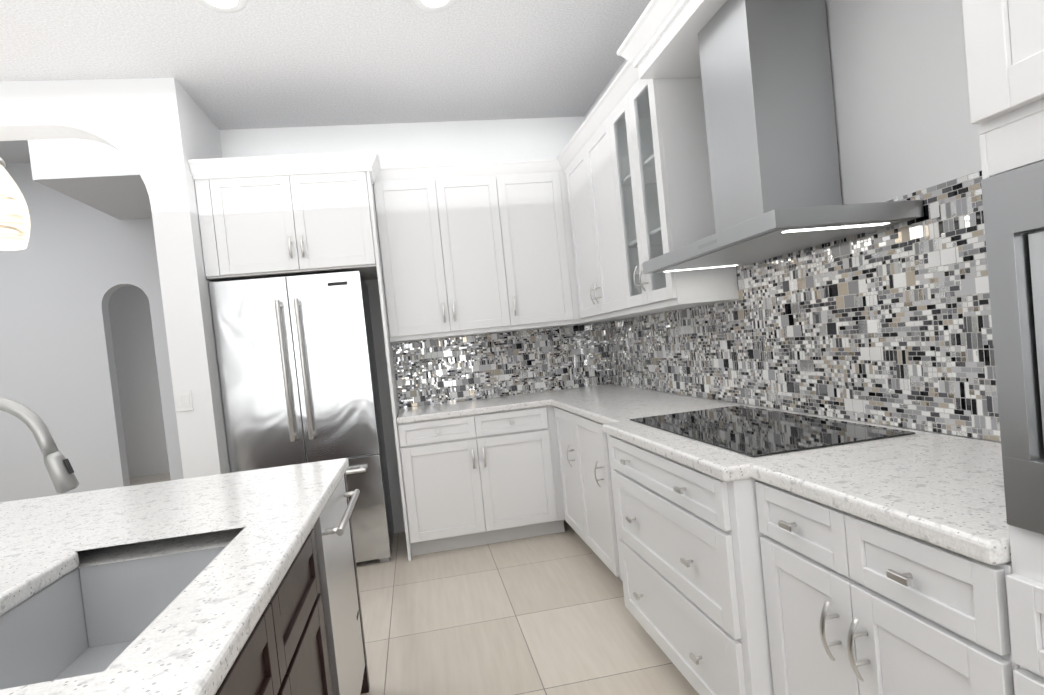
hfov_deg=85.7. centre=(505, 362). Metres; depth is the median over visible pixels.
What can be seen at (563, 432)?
base cabinet
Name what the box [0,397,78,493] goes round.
faucet
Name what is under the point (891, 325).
backsplash
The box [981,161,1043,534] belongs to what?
wall oven
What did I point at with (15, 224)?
pendant light
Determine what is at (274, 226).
tall cabinet
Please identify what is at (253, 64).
ceiling
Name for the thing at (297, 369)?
fridge
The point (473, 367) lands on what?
backsplash
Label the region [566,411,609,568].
base cabinet
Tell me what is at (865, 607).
base cabinet
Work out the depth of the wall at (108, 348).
6.38 m
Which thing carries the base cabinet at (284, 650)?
on the floor
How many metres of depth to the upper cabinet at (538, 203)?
3.95 m
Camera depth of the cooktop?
1.90 m
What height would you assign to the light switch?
0.120 m
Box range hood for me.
[642,0,923,273]
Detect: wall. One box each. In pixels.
[0,78,232,501]
[192,99,554,532]
[576,0,1000,442]
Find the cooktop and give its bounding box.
[630,405,915,456]
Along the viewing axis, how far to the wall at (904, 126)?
1.67 m
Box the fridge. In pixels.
[209,271,393,562]
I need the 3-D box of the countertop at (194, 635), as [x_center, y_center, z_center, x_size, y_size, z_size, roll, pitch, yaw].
[-1.022,0.498,0.340,1.400,0.040,3.660,-6,2,-9]
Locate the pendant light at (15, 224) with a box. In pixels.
[0,157,30,250]
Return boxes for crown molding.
[188,0,688,184]
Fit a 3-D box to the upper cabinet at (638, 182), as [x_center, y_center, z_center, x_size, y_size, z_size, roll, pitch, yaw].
[0.694,-0.819,3.516,0.322,1.070,1.007,-6,2,-9]
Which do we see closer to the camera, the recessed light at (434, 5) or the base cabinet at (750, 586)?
the base cabinet at (750, 586)
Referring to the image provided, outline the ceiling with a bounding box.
[0,0,650,219]
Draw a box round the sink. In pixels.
[0,546,225,689]
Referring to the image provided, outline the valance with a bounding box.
[638,0,726,78]
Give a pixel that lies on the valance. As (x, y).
(673, 52)
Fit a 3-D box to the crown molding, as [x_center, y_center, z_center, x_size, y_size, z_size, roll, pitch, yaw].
[-0.274,-1.246,1.868,2.656,0.098,3.940,-6,2,-9]
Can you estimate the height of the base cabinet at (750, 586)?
0.874 m
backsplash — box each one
[392,323,607,407]
[600,170,1000,441]
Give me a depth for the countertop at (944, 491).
1.36 m
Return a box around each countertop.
[0,458,348,694]
[397,395,532,423]
[521,384,1010,564]
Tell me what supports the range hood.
attached to the wall at (904, 126)
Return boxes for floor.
[129,473,698,694]
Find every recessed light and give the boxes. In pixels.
[197,0,246,12]
[413,0,456,11]
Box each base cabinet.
[215,527,332,694]
[397,405,564,555]
[554,407,577,533]
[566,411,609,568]
[594,421,613,573]
[602,431,785,694]
[766,483,1019,694]
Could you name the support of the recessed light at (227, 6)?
in the ceiling
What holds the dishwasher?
on the floor
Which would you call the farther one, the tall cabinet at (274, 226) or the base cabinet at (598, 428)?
the tall cabinet at (274, 226)
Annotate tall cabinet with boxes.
[194,171,411,560]
[962,0,1043,694]
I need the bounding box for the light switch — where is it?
[174,389,192,411]
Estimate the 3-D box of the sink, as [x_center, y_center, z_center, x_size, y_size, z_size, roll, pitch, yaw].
[-0.767,0.572,1.049,0.414,0.200,0.689,-6,2,-9]
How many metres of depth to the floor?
2.62 m
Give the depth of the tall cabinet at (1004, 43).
0.82 m
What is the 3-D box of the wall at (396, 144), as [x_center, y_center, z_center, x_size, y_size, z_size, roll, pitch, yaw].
[-1.171,-0.697,5.290,2.310,3.900,3.450,-6,2,-9]
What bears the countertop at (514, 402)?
on the base cabinet at (479, 479)
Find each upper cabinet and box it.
[373,176,520,342]
[505,173,580,329]
[565,106,692,322]
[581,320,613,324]
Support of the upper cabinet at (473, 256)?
attached to the wall at (396, 144)
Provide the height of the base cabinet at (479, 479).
0.874 m
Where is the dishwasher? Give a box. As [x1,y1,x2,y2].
[314,475,364,694]

